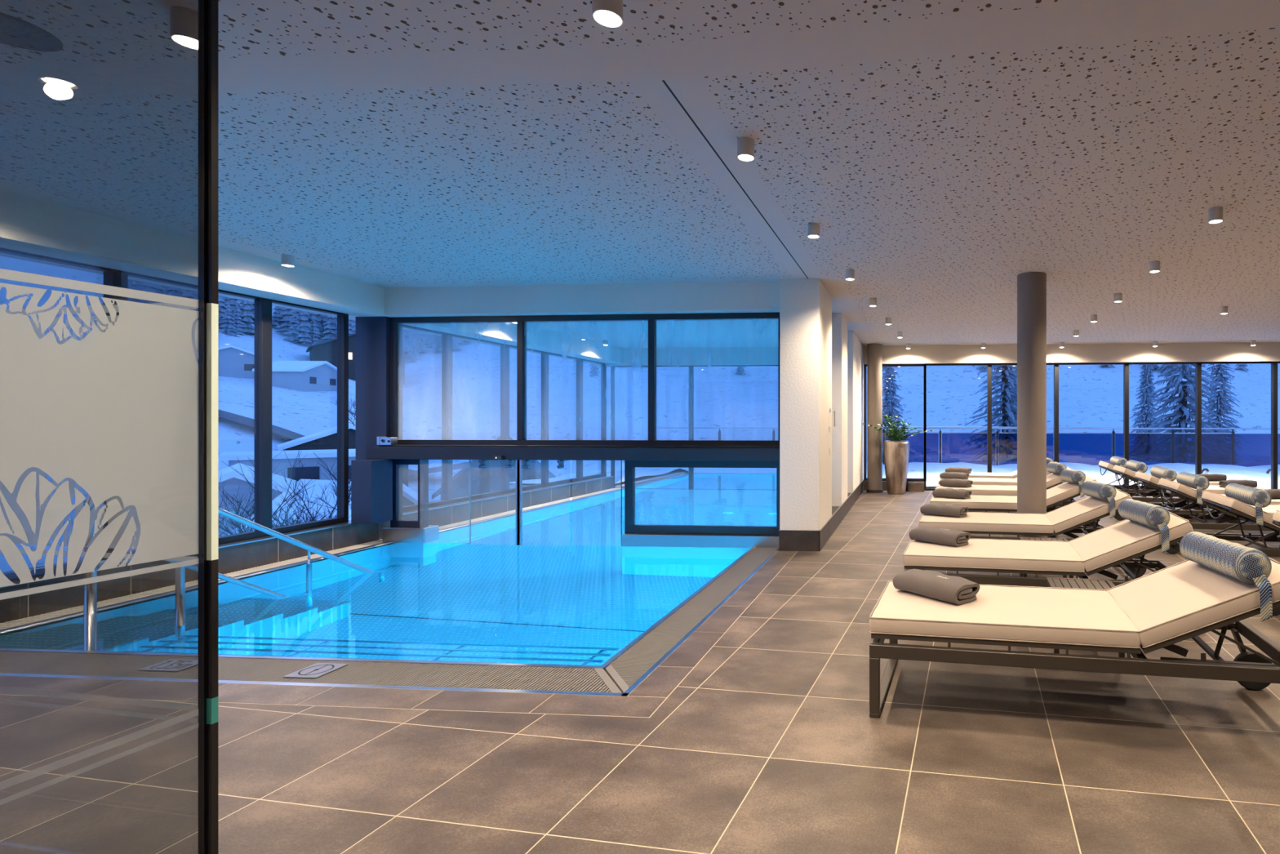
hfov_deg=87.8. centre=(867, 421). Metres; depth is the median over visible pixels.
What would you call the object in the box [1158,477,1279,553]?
sun lounger
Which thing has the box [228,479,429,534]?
chalet
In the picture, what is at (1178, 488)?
cushion
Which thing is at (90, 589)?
pool handrail
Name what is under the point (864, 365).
window
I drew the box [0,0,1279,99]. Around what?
ceiling
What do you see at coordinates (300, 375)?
chalet
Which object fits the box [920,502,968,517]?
folded towel
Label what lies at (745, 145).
ceiling spotlight
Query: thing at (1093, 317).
recessed light
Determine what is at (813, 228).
ceiling spotlight
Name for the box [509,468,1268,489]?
terrace base slab
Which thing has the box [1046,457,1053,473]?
bolster
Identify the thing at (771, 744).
floor tiles
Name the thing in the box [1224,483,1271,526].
bolster
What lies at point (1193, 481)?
bolster
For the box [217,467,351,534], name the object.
bare tree
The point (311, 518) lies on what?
bare tree
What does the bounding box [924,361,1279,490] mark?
window
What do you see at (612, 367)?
window
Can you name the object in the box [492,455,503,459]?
sensor
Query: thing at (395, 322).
window
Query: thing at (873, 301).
recessed light
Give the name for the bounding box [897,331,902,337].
recessed light
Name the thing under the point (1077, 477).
bolster
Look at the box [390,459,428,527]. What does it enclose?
window
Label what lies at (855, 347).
pillar
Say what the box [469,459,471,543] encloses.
fixed glass panel
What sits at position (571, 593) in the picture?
pool water
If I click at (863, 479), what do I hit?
trim
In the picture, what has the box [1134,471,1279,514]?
sun lounger
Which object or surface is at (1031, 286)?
column
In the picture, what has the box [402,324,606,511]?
window
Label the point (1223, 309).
recessed light
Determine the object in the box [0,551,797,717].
grate
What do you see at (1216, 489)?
seat cushion
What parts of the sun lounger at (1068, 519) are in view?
frame, backrest frame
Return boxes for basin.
[693,472,741,473]
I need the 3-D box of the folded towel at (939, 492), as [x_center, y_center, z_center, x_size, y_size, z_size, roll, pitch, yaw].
[1.049,0.884,7.775,0.442,0.107,0.217,0,0,31]
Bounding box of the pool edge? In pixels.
[0,473,777,696]
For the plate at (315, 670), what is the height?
0.007 m
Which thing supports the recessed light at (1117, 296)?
in the ceiling at (941, 181)
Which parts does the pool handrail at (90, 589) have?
post, post, rail, rail, post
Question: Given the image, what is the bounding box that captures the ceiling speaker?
[0,12,62,52]
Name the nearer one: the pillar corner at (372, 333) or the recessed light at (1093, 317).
the pillar corner at (372, 333)
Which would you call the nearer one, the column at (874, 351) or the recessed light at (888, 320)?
the recessed light at (888, 320)
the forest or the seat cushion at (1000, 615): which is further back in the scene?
the forest
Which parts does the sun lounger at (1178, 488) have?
handle, backrest frame, frame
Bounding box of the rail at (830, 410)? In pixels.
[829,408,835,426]
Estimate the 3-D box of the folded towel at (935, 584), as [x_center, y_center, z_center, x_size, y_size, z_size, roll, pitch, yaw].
[0.366,0.884,3.389,0.217,0.107,0.442,0,0,-45]
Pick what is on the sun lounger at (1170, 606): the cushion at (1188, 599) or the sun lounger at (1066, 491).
the cushion at (1188, 599)
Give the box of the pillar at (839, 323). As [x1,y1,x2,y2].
[831,313,847,506]
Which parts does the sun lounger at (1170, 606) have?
frame, backrest frame, leg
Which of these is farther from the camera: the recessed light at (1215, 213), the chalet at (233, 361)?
the chalet at (233, 361)
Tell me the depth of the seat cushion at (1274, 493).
7.61 m
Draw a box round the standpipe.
[1201,467,1208,473]
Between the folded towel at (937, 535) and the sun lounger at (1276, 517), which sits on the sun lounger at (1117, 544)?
the folded towel at (937, 535)
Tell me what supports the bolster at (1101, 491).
on the sun lounger at (1068, 519)
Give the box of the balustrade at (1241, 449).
[656,426,1279,466]
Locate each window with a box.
[0,247,348,581]
[390,311,779,445]
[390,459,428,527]
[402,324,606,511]
[610,364,777,488]
[624,460,779,535]
[863,364,926,481]
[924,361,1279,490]
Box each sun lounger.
[868,542,1279,717]
[902,511,1193,586]
[918,488,1146,577]
[929,474,1100,527]
[935,466,1077,505]
[937,461,1064,506]
[968,470,1017,478]
[1098,460,1219,492]
[1112,464,1266,520]
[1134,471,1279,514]
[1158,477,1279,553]
[1200,489,1279,556]
[1271,510,1279,615]
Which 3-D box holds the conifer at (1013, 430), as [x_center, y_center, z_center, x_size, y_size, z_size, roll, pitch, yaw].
[17.738,-3.267,73.065,5.513,15.600,5.651,0,0,-38]
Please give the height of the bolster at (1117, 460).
0.309 m
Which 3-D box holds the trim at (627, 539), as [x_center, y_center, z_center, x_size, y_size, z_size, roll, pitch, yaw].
[-1.898,1.384,7.259,1.895,0.172,0.235,0,0,4]
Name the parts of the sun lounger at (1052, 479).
backrest frame, frame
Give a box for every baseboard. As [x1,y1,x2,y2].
[778,480,863,551]
[863,480,924,491]
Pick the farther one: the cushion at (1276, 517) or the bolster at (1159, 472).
the bolster at (1159, 472)
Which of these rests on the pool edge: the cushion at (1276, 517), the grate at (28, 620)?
the grate at (28, 620)
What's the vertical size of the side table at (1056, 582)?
0.395 m
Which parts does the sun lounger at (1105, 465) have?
backrest frame, frame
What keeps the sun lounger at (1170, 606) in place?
on the floor tiles
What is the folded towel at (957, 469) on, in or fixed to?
on the sun lounger at (1013, 474)
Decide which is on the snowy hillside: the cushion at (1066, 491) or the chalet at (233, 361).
the chalet at (233, 361)
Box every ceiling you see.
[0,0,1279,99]
[0,26,1279,346]
[526,319,777,347]
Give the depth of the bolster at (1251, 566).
2.80 m
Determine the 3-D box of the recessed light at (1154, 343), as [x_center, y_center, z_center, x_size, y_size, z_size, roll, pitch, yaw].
[5.616,-1.526,12.186,0.095,0.108,0.095,0,0,4]
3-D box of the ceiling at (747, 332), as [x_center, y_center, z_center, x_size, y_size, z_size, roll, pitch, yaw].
[-3.097,-1.583,10.326,4.730,0.013,5.750,0,0,4]
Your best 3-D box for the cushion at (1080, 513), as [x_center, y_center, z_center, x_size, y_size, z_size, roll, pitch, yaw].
[2.102,0.840,6.020,0.704,0.358,0.716,0,0,10]
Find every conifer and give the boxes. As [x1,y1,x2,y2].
[882,366,905,462]
[964,364,1017,462]
[1000,366,1017,432]
[1130,364,1160,432]
[1139,364,1228,432]
[1201,364,1245,432]
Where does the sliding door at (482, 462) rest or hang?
attached to the beam
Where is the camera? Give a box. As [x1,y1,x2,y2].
[377,436,397,444]
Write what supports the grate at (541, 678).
on the pool edge
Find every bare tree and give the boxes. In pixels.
[217,446,351,536]
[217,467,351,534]
[329,394,355,426]
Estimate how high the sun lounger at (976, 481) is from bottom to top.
0.766 m
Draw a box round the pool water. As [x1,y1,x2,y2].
[0,473,776,665]
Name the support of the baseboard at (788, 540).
on the floor tiles
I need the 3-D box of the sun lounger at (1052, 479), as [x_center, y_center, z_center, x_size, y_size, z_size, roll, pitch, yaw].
[2.025,1.037,8.986,2.069,0.766,0.756,0,0,10]
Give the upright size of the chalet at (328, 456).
6.250 m
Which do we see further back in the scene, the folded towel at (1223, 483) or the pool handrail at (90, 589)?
the folded towel at (1223, 483)
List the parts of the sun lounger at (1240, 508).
handle, backrest frame, frame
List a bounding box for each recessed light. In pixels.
[169,5,198,50]
[280,253,294,266]
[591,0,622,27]
[603,339,608,345]
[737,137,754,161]
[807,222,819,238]
[845,268,854,280]
[869,297,876,306]
[885,317,891,324]
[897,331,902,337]
[906,343,910,348]
[981,342,986,348]
[1059,342,1064,347]
[1073,329,1079,336]
[1090,314,1097,322]
[1114,293,1122,302]
[1149,260,1159,272]
[1152,341,1157,346]
[1208,206,1222,223]
[1219,306,1227,314]
[1250,340,1256,346]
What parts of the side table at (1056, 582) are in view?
leg, leg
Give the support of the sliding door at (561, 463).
attached to the beam
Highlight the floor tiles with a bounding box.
[0,490,1279,853]
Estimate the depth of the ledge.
6.16 m
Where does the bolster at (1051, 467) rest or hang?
on the sun lounger at (1052, 479)
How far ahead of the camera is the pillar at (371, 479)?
7.10 m
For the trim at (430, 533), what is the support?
on the basin
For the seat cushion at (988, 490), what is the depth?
8.75 m
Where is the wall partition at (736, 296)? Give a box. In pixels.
[384,281,779,317]
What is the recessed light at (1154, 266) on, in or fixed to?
in the ceiling at (941, 181)
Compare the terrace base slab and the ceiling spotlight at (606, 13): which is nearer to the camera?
the ceiling spotlight at (606, 13)
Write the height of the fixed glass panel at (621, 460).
1.000 m
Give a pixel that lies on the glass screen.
(126, 411)
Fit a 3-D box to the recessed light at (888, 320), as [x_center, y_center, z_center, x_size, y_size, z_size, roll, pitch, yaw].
[0.314,-1.526,9.445,0.095,0.108,0.095,0,0,4]
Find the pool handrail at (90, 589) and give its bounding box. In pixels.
[84,496,374,650]
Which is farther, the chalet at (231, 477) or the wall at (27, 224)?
the chalet at (231, 477)
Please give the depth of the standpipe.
13.39 m
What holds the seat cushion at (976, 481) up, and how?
on the sun lounger at (976, 481)
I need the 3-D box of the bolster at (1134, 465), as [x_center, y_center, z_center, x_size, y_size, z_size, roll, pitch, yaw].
[3.950,0.726,9.154,0.163,0.309,0.635,0,0,10]
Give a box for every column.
[866,343,883,493]
[1017,271,1046,537]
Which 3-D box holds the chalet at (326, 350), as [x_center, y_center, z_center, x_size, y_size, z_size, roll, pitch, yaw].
[-102.791,-12.653,125.560,15.000,10.050,12.000,0,0,-44]
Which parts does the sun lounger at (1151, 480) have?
handle, backrest frame, frame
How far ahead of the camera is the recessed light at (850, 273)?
6.43 m
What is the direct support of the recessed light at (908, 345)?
in the ceiling at (941, 181)
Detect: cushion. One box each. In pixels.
[868,581,1140,647]
[902,538,1084,571]
[918,512,1053,533]
[929,495,1017,508]
[935,484,1017,495]
[937,477,1017,484]
[968,472,1012,478]
[1009,470,1017,478]
[1044,488,1132,532]
[1046,466,1071,487]
[1046,475,1097,505]
[1068,512,1193,571]
[1098,461,1114,470]
[1106,560,1279,646]
[1113,465,1136,477]
[1134,471,1159,484]
[1158,478,1243,518]
[1173,479,1219,484]
[1192,484,1264,493]
[1201,490,1279,528]
[1219,493,1279,504]
[1248,504,1279,515]
[1272,511,1279,522]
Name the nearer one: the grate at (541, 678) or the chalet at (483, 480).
the grate at (541, 678)
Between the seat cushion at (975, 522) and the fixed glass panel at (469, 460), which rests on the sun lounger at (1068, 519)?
the seat cushion at (975, 522)
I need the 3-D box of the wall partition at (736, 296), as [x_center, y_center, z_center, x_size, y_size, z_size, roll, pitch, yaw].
[-3.305,-1.423,7.308,4.750,0.325,0.300,0,0,4]
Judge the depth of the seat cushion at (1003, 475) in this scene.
11.04 m
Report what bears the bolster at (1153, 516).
on the sun lounger at (1117, 544)
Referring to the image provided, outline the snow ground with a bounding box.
[509,460,1279,488]
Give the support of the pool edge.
attached to the basin
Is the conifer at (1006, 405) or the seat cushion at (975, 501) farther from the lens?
the conifer at (1006, 405)
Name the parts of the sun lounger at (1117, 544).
frame, backrest frame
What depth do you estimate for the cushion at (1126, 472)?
8.98 m
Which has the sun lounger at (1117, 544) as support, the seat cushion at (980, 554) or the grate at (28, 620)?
the seat cushion at (980, 554)
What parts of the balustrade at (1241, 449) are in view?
post, post, post, glass panel, post, handrail, glass panel, post, glass panel, glass rail, glass panel, post, glass panel, post, glass panel, post, glass panel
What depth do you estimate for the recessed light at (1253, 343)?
12.00 m
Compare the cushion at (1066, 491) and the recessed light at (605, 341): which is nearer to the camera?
the cushion at (1066, 491)
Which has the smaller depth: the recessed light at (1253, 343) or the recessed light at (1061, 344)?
the recessed light at (1253, 343)
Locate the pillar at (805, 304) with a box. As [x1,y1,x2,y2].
[779,278,831,530]
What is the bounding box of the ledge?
[0,476,613,622]
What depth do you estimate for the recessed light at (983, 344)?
12.41 m
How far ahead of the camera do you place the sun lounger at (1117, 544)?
4.37 m
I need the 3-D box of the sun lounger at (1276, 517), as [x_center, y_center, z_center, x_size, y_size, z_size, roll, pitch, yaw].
[3.851,1.037,4.159,2.069,0.766,0.756,0,0,10]
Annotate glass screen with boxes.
[0,0,217,853]
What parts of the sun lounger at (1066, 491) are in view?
backrest frame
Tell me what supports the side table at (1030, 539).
on the floor tiles
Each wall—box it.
[0,190,622,363]
[590,342,1279,367]
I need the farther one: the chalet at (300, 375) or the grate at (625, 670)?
the chalet at (300, 375)
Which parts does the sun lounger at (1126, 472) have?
backrest frame, frame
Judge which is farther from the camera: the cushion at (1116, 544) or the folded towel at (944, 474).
the folded towel at (944, 474)
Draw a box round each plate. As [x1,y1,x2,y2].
[137,658,198,671]
[283,662,348,678]
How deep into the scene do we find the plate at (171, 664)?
3.62 m
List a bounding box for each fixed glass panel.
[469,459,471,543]
[621,460,622,534]
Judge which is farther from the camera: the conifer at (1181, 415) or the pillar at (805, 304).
the conifer at (1181, 415)
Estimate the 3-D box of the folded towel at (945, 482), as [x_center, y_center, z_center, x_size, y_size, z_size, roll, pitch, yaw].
[1.288,0.884,9.109,0.442,0.107,0.217,0,0,34]
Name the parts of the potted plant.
pot, stem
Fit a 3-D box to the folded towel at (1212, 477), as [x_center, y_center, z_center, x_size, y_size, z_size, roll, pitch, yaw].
[5.479,0.884,9.995,0.482,0.107,0.207,0,0,-9]
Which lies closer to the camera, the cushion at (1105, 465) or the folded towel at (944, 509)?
the folded towel at (944, 509)
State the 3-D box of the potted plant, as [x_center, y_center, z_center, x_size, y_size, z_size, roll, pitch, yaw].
[0.681,0.627,12.199,1.378,1.585,0.985,0,0,-35]
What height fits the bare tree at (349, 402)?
8.097 m
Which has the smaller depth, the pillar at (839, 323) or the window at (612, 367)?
the pillar at (839, 323)
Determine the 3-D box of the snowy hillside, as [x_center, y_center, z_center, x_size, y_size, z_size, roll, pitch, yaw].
[-42.278,-43.004,108.340,560.000,102.848,450.000,0,0,4]
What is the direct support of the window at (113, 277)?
in the wall at (27, 224)
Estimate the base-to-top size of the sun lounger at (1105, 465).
0.766 m
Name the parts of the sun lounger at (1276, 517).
backrest frame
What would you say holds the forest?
on the snowy hillside
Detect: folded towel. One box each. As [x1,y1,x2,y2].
[892,568,979,604]
[908,525,970,546]
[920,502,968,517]
[932,488,971,498]
[939,471,968,479]
[939,478,973,487]
[945,466,971,473]
[1197,473,1226,480]
[1218,479,1257,488]
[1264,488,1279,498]
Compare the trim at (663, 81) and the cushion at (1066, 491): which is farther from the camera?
the cushion at (1066, 491)
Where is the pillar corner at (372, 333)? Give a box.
[355,316,402,516]
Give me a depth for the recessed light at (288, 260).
5.87 m
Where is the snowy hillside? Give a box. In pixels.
[0,255,1279,572]
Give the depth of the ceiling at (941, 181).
4.08 m
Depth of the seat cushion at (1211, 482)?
9.75 m
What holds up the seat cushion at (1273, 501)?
on the sun lounger at (1151, 480)
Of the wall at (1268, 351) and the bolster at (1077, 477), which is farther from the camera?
the wall at (1268, 351)
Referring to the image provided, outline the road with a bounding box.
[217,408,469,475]
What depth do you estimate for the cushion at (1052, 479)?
8.55 m
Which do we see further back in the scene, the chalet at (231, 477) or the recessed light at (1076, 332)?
the chalet at (231, 477)
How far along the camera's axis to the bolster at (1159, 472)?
7.67 m
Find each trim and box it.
[0,475,613,587]
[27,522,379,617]
[382,524,438,542]
[621,533,778,551]
[662,80,808,278]
[778,479,863,530]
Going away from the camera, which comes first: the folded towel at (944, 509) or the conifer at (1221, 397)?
the folded towel at (944, 509)
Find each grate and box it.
[0,488,621,630]
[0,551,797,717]
[0,650,622,693]
[605,546,778,693]
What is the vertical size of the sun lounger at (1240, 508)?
0.766 m
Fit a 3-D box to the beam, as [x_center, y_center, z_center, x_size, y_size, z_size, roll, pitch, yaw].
[-3.417,0.352,7.226,4.920,0.165,0.200,0,0,4]
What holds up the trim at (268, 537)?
on the ledge
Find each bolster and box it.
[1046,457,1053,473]
[1046,462,1066,483]
[1060,468,1085,497]
[1081,480,1116,518]
[1110,456,1127,477]
[1118,498,1169,552]
[1125,459,1147,484]
[1150,465,1177,493]
[1176,471,1208,505]
[1179,531,1272,622]
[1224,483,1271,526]
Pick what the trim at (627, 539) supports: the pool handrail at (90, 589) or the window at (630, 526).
the window at (630, 526)
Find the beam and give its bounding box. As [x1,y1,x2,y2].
[366,444,779,461]
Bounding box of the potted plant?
[862,414,933,494]
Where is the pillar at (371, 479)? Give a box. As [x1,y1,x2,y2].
[351,458,392,524]
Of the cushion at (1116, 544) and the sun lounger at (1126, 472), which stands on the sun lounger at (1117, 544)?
the cushion at (1116, 544)
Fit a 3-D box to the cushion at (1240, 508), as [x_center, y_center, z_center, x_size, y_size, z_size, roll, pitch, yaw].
[3.507,0.840,5.610,0.704,0.358,0.716,0,0,10]
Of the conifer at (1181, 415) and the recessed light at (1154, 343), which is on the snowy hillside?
the conifer at (1181, 415)
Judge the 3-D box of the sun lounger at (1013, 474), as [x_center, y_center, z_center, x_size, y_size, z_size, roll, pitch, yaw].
[2.386,1.037,11.306,2.069,0.766,0.756,0,0,10]
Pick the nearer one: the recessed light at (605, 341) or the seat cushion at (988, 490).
the seat cushion at (988, 490)
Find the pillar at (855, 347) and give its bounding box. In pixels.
[847,330,863,493]
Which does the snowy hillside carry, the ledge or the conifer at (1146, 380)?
the conifer at (1146, 380)
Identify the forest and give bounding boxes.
[128,279,1248,376]
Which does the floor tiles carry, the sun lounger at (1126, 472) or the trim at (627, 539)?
the sun lounger at (1126, 472)
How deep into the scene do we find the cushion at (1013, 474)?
11.05 m
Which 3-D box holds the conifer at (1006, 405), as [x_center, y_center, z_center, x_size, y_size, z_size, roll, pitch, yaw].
[9.678,-3.689,43.463,6.869,18.498,6.357,0,0,-18]
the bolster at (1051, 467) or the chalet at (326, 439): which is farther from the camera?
the chalet at (326, 439)
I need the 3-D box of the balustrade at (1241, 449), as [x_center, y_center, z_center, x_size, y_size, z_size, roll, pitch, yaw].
[8.039,0.768,18.968,30.294,1.303,0.060,0,0,4]
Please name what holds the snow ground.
on the terrace base slab
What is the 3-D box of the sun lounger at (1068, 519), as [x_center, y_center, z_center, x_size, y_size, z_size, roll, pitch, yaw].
[1.559,1.037,6.112,2.069,0.766,0.756,0,0,10]
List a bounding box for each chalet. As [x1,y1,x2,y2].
[132,462,297,551]
[217,345,253,378]
[217,448,355,480]
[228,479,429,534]
[252,360,337,391]
[277,424,408,486]
[306,332,408,385]
[431,435,555,499]
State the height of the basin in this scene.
1.520 m
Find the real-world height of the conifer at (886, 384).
16.597 m
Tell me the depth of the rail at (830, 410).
7.68 m
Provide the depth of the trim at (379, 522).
5.15 m
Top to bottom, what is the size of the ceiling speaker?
0.010 m
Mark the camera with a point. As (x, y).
(380, 440)
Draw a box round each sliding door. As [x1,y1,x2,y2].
[478,459,519,545]
[517,459,564,545]
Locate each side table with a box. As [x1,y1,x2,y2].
[1019,537,1073,577]
[1046,577,1124,657]
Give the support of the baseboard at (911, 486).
on the floor tiles
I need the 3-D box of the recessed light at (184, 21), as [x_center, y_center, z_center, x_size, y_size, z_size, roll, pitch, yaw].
[-2.378,-1.376,2.188,0.095,0.108,0.095,0,0,4]
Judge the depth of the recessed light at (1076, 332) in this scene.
10.69 m
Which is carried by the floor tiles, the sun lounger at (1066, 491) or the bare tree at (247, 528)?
the sun lounger at (1066, 491)
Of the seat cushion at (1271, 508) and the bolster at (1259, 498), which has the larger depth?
the seat cushion at (1271, 508)
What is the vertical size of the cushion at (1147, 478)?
0.358 m

